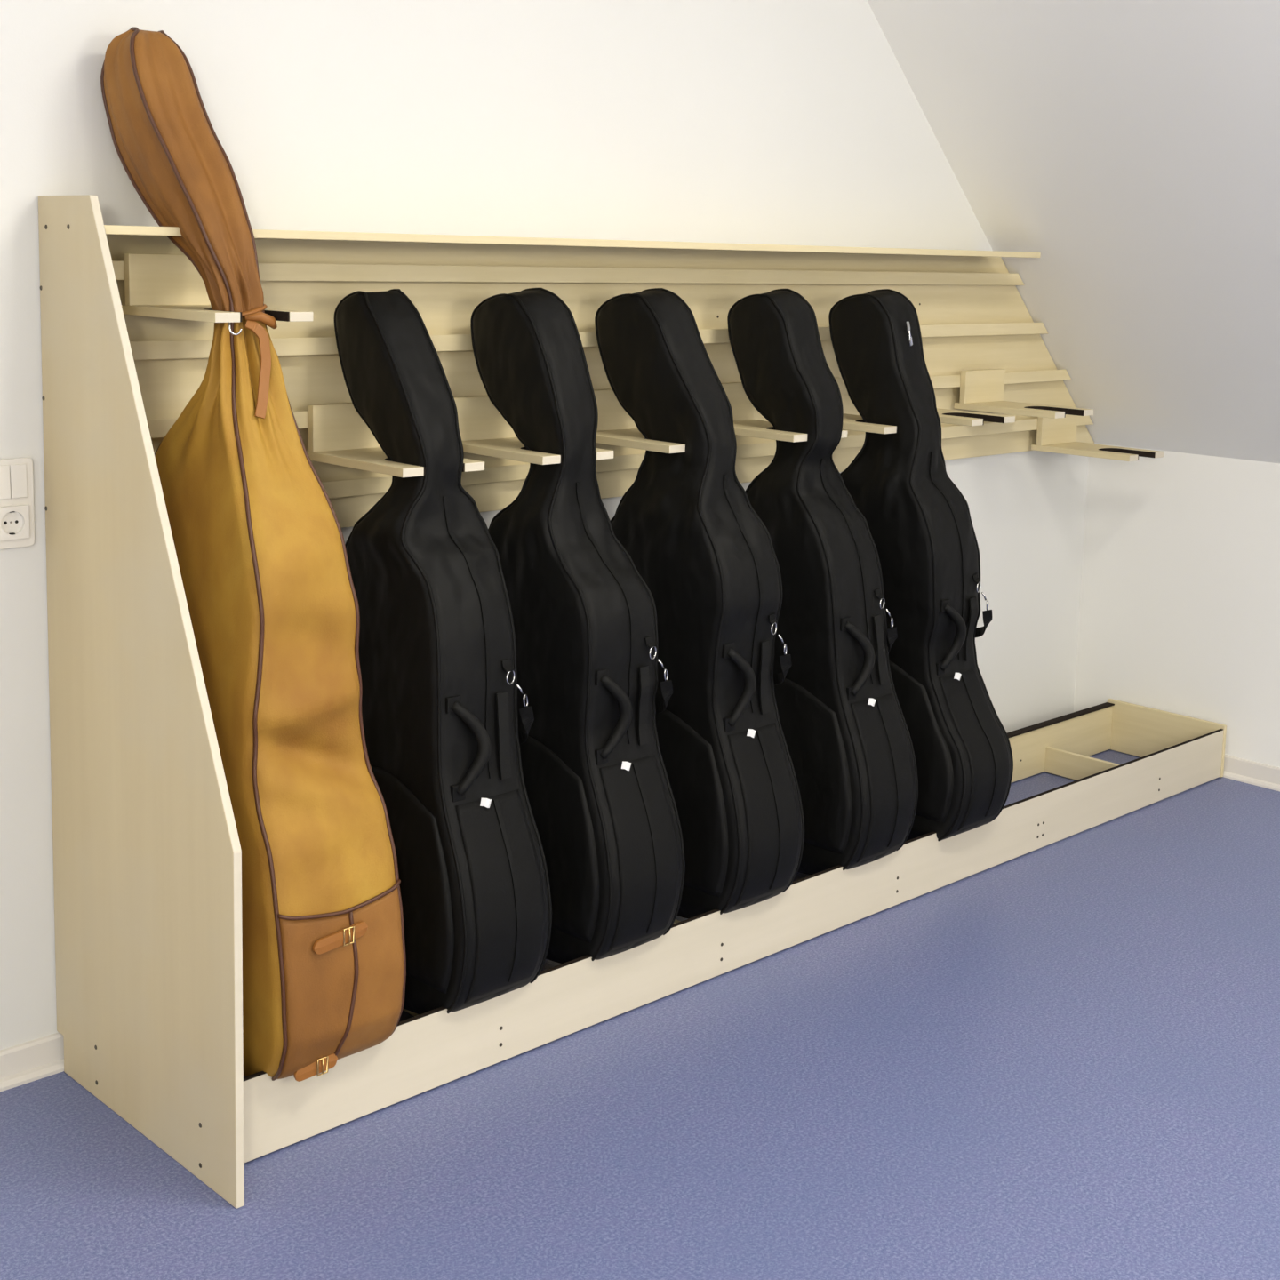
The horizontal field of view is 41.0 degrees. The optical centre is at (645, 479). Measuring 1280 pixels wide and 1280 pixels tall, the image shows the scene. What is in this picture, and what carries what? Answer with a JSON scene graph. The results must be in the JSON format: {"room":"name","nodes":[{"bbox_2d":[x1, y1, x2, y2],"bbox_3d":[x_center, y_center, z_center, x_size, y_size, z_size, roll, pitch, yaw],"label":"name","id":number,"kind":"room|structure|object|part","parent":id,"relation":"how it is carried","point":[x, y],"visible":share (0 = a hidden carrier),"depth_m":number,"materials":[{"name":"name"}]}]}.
{"room":"music room","nodes":[
{"label":"music room","id":0,"kind":"room"},
{"bbox_2d":[0,0,1087,1049],"bbox_3d":[-1.382,-0.307,2.507,7.421,2.750,0.100,-6,11,-44],"label":"wall","id":1,"kind":"structure","parent":0,"point":[756,122],"depth_m":3.42,"materials":[{"name":"white paint"}]},
{"bbox_2d":[0,457,34,549],"bbox_3d":[-1.041,0.040,2.809,0.081,0.148,0.018,-6,11,-44],"label":"wall switch","id":2,"kind":"object","parent":1,"relation":"attached to","point":[17,516],"visible":1,"depth_m":2.81,"materials":[{"name":"white plastic"}]},
{"bbox_2d":[0,504,29,540],"bbox_3d":[-1.038,0.071,2.810,0.054,0.054,0.009,-6,11,-44],"label":"socket","id":3,"kind":"object","parent":2,"relation":"attached to","point":[14,519],"depth_m":2.81,"materials":[{"name":"white plastic"}]},
{"bbox_2d":[0,1032,63,1091],"bbox_3d":[-1.371,1.032,2.641,7.421,0.062,0.024,-6,11,-44],"label":"baseboard","id":4,"kind":"structure","parent":1,"relation":"attached to","point":[40,1058],"depth_m":2.94,"materials":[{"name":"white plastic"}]},
{"bbox_2d":[0,749,1279,1279],"bbox_3d":[0.765,1.457,0.450,7.621,0.100,6.400,-6,11,-44],"label":"floor","id":5,"kind":"structure","parent":0,"point":[1060,1060],"depth_m":2.82,"materials":[{"name":"blue carpet"}]},
{"bbox_2d":[38,194,1226,1208],"bbox_3d":[0.359,0.194,3.784,3.219,1.500,0.599,-6,11,-44],"label":"rack","id":6,"kind":"object","parent":5,"relation":"on","point":[147,850],"visible":0.73,"depth_m":2.92,"materials":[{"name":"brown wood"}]},
{"bbox_3d":[-0.795,0.314,2.681,0.014,1.500,0.598,-6,11,-44],"label":"panel","id":7,"kind":"part","parent":6,"relation":"part of","materials":[{"name":"brown wood"}]},
{"bbox_2d":[121,253,312,335],"bbox_3d":[-0.709,-0.307,2.823,0.178,0.122,0.311,-6,11,-44],"label":"holder","id":8,"kind":"object","parent":6,"relation":"attached to","point":[171,286],"visible":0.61,"depth_m":2.87,"materials":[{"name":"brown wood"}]},
{"bbox_3d":[-0.803,-0.340,2.918,0.178,0.086,0.028,-6,11,-44],"label":"plate","id":9,"kind":"part","parent":8,"relation":"part of","materials":[{"name":"brown wood"}]},
{"bbox_2d":[100,26,406,1081],"bbox_3d":[-0.641,0.120,2.817,0.276,1.694,0.568,-6,11,-44],"label":"bag","id":10,"kind":"object","parent":6,"relation":"in","point":[271,597],"visible":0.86,"depth_m":2.71,"materials":[{"name":"fabric"}]},
{"bbox_3d":[-0.477,0.670,2.701,0.230,0.026,0.018,-6,11,-44],"label":"trim","id":11,"kind":"part","parent":10,"relation":"part of","materials":[{"name":"brown"}]},
{"bbox_3d":[-0.494,0.805,2.737,0.226,0.290,0.081,-6,11,-44],"label":"pocket panel","id":12,"kind":"part","parent":10,"relation":"part of","materials":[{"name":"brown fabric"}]},
{"bbox_3d":[-0.485,0.813,2.720,0.061,0.265,0.023,4,8,20],"label":"trim","id":13,"kind":"part","parent":10,"relation":"part of","materials":[{"name":"brown leather"}]},
{"bbox_2d":[306,401,484,477],"bbox_3d":[-0.458,-0.077,3.104,0.178,0.102,0.310,-6,11,-44],"label":"holder","id":14,"kind":"object","parent":6,"relation":"attached to","point":[338,435],"visible":0.56,"depth_m":3.14,"materials":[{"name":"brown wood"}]},
{"bbox_3d":[-0.552,-0.100,3.200,0.178,0.086,0.028,-6,11,-44],"label":"plate","id":15,"kind":"part","parent":14,"relation":"part of","materials":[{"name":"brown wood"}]},
{"bbox_2d":[333,288,551,1014],"bbox_3d":[-0.382,0.306,3.061,0.241,1.269,0.489,-6,11,-44],"label":"case","id":16,"kind":"object","parent":6,"relation":"in","point":[437,648],"visible":0.9,"depth_m":2.97,"materials":[{"name":"black fabric"}]},
{"bbox_3d":[-0.299,0.458,2.940,0.071,0.162,0.035,-4,9,-34],"label":"handle","id":17,"kind":"part","parent":16,"relation":"part of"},
{"bbox_3d":[-0.253,0.723,2.966,0.153,0.340,0.077,-6,11,-44],"label":"gusset panel","id":18,"kind":"part","parent":16,"relation":"part of","materials":[{"name":"black fabric"}]},
{"bbox_2d":[453,394,613,464],"bbox_3d":[-0.231,-0.101,3.320,0.178,0.102,0.310,-6,11,-44],"label":"holder","id":19,"kind":"object","parent":6,"relation":"attached to","point":[484,430],"visible":0.62,"depth_m":3.37,"materials":[{"name":"brown wood"}]},
{"bbox_3d":[-0.325,-0.124,3.416,0.178,0.086,0.028,-6,11,-44],"label":"plate","id":20,"kind":"part","parent":19,"relation":"part of","materials":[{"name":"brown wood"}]},
{"bbox_3d":[0.033,-0.445,3.739,2.751,0.032,0.030,-6,11,-44],"label":"cleat rail","id":21,"kind":"part","parent":6,"relation":"part of","materials":[{"name":"brown wood"}]},
{"bbox_2d":[104,224,1040,257],"bbox_3d":[0.022,-0.497,3.629,2.592,0.014,0.200,-6,11,-44],"label":"shelf","id":22,"kind":"object","parent":6,"relation":"attached to","point":[114,235],"depth_m":3.39,"materials":[{"name":"beige wood"}]},
{"bbox_2d":[470,288,685,963],"bbox_3d":[-0.142,0.278,3.289,0.239,1.275,0.491,-6,11,-44],"label":"case","id":23,"kind":"object","parent":6,"relation":"in","point":[602,801],"visible":0.83,"depth_m":3.19,"materials":[{"name":"black fabric"}]},
{"bbox_3d":[-0.055,0.435,3.159,0.071,0.162,0.029,-6,11,-44],"label":"handle","id":24,"kind":"part","parent":23,"relation":"part of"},
{"bbox_3d":[-0.012,0.698,3.195,0.153,0.340,0.078,-6,11,-44],"label":"gusset panel","id":25,"kind":"part","parent":23,"relation":"part of","materials":[{"name":"black fabric"}]},
{"bbox_3d":[0.077,-0.317,3.802,2.881,0.032,0.030,-6,11,-44],"label":"cleat rail","id":26,"kind":"part","parent":6,"relation":"part of","materials":[{"name":"brown wood"}]},
{"bbox_3d":[0.120,-0.189,3.865,3.012,0.032,0.030,-6,11,-44],"label":"cleat rail","id":27,"kind":"part","parent":6,"relation":"part of","materials":[{"name":"brown wood"}]},
{"bbox_2d":[593,388,685,453],"bbox_3d":[0.005,-0.125,3.546,0.178,0.102,0.310,-6,11,-44],"label":"holder","id":28,"kind":"object","parent":6,"relation":"attached to","point":[615,427],"visible":0.45,"depth_m":3.61,"materials":[{"name":"brown wood"}]},
{"bbox_3d":[-0.089,-0.148,3.642,0.178,0.086,0.028,-6,11,-44],"label":"plate","id":29,"kind":"part","parent":28,"relation":"part of","materials":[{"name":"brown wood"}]},
{"bbox_2d":[594,288,804,919],"bbox_3d":[0.103,0.253,3.523,0.250,1.278,0.500,-6,11,-44],"label":"bag","id":30,"kind":"object","parent":6,"relation":"in","point":[708,562],"visible":0.79,"depth_m":3.41,"materials":[{"name":"black fabric"}]},
{"bbox_3d":[0.189,0.409,3.394,0.074,0.162,0.028,-6,11,-44],"label":"handle","id":31,"kind":"part","parent":30,"relation":"part of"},
{"bbox_3d":[0.236,0.673,3.431,0.152,0.340,0.078,-6,11,-44],"label":"gusset panel","id":32,"kind":"part","parent":30,"relation":"part of","materials":[{"name":"black fabric"}]},
{"bbox_3d":[0.164,-0.061,3.927,3.142,0.032,0.030,-6,11,-44],"label":"cleat rail","id":33,"kind":"part","parent":6,"relation":"part of","materials":[{"name":"brown wood"}]},
{"bbox_2d":[721,382,847,442],"bbox_3d":[0.272,-0.153,3.801,0.178,0.102,0.310,-6,11,-44],"label":"holder","id":34,"kind":"object","parent":6,"relation":"attached to","point":[743,411],"visible":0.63,"depth_m":3.86,"materials":[{"name":"brown wood"}]},
{"bbox_3d":[0.178,-0.176,3.897,0.178,0.086,0.028,-6,11,-44],"label":"plate","id":35,"kind":"part","parent":34,"relation":"part of","materials":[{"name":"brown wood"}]},
{"bbox_2d":[727,288,918,874],"bbox_3d":[0.381,0.226,3.777,0.247,1.274,0.474,-6,11,-44],"label":"bag","id":36,"kind":"object","parent":6,"relation":"in","point":[848,739],"visible":0.73,"depth_m":3.68,"materials":[{"name":"black fabric"}]},
{"bbox_3d":[0.457,0.380,3.657,0.079,0.162,0.029,-3,9,-27],"label":"handle","id":37,"kind":"part","parent":36,"relation":"part of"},
{"bbox_3d":[0.509,0.644,3.693,0.152,0.340,0.078,-6,11,-44],"label":"gusset panel","id":38,"kind":"part","parent":36,"relation":"part of","materials":[{"name":"black fabric"}]},
{"bbox_2d":[834,376,897,433],"bbox_3d":[0.495,-0.176,4.013,0.178,0.102,0.310,-6,11,-44],"label":"holder","id":39,"kind":"object","parent":6,"relation":"attached to","point":[851,421],"visible":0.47,"depth_m":3.90,"materials":[{"name":"brown wood"}]},
{"bbox_3d":[0.400,-0.199,4.109,0.178,0.086,0.028,-6,11,-44],"label":"plate","id":40,"kind":"part","parent":39,"relation":"part of","materials":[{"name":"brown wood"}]},
{"bbox_2d":[828,288,1013,840],"bbox_3d":[0.621,0.203,3.994,0.266,1.275,0.491,-6,11,-44],"label":"bag","id":41,"kind":"object","parent":6,"relation":"in","point":[920,524],"visible":0.75,"depth_m":3.90,"materials":[{"name":"black fabric"}]},
{"bbox_3d":[0.696,0.355,3.887,0.078,0.162,0.038,-4,9,-33],"label":"handle","id":42,"kind":"part","parent":41,"relation":"part of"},
{"bbox_3d":[0.751,0.619,3.924,0.153,0.340,0.114,-6,11,-44],"label":"gusset panel","id":43,"kind":"part","parent":41,"relation":"part of","materials":[{"name":"black fabric"}]},
{"bbox_2d":[936,408,1015,425],"bbox_3d":[0.735,-0.201,4.242,0.178,0.102,0.310,-6,11,-44],"label":"holder","id":44,"kind":"object","parent":6,"relation":"attached to","point":[948,416],"visible":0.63,"depth_m":4.18,"materials":[{"name":"beige wood"}]},
{"bbox_2d":[954,368,1093,418],"bbox_3d":[0.991,-0.228,4.486,0.178,0.102,0.310,-6,11,-44],"label":"holder","id":45,"kind":"object","parent":6,"relation":"attached to","point":[981,390],"visible":1,"depth_m":4.52,"materials":[{"name":"brown wood"}]},
{"bbox_3d":[0.897,-0.251,4.582,0.178,0.086,0.028,-6,11,-44],"label":"plate","id":46,"kind":"part","parent":45,"relation":"part of","materials":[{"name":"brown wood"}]},
{"bbox_2d":[1031,414,1163,461],"bbox_3d":[1.256,-0.122,4.760,0.178,0.102,0.310,-6,11,-44],"label":"holder","id":47,"kind":"object","parent":6,"relation":"attached to","point":[1058,436],"visible":0.82,"depth_m":4.79,"materials":[{"name":"brown wood"}]},
{"bbox_3d":[1.162,-0.145,4.856,0.178,0.086,0.028,-6,11,-44],"label":"plate","id":48,"kind":"part","parent":47,"relation":"part of","materials":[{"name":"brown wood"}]},
{"bbox_3d":[1.500,0.744,4.956,0.014,0.150,0.372,-6,11,-44],"label":"panel","id":49,"kind":"part","parent":6,"relation":"part of","materials":[{"name":"brown wood"}]},
{"bbox_2d":[867,0,1279,463],"bbox_3d":[0.810,-0.451,0.195,7.621,1.948,6.400,-6,11,-44],"label":"ceiling","id":50,"kind":"structure","parent":0,"point":[1132,146],"depth_m":4.20,"materials":[{"name":"white paint"}]},
{"bbox_2d":[1073,442,1279,767],"bbox_3d":[3.489,0.680,2.973,0.100,0.902,6.400,-6,11,-44],"label":"wall","id":51,"kind":"structure","parent":0,"point":[1180,609],"depth_m":4.89,"materials":[{"name":"white paint"}]},
{"bbox_2d":[1223,754,1279,791],"bbox_3d":[3.446,1.102,2.979,0.016,0.062,6.174,-6,11,-44],"label":"baseboard","id":52,"kind":"structure","parent":51,"relation":"attached to","point":[1249,772],"depth_m":4.79,"materials":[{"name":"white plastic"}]}
]}

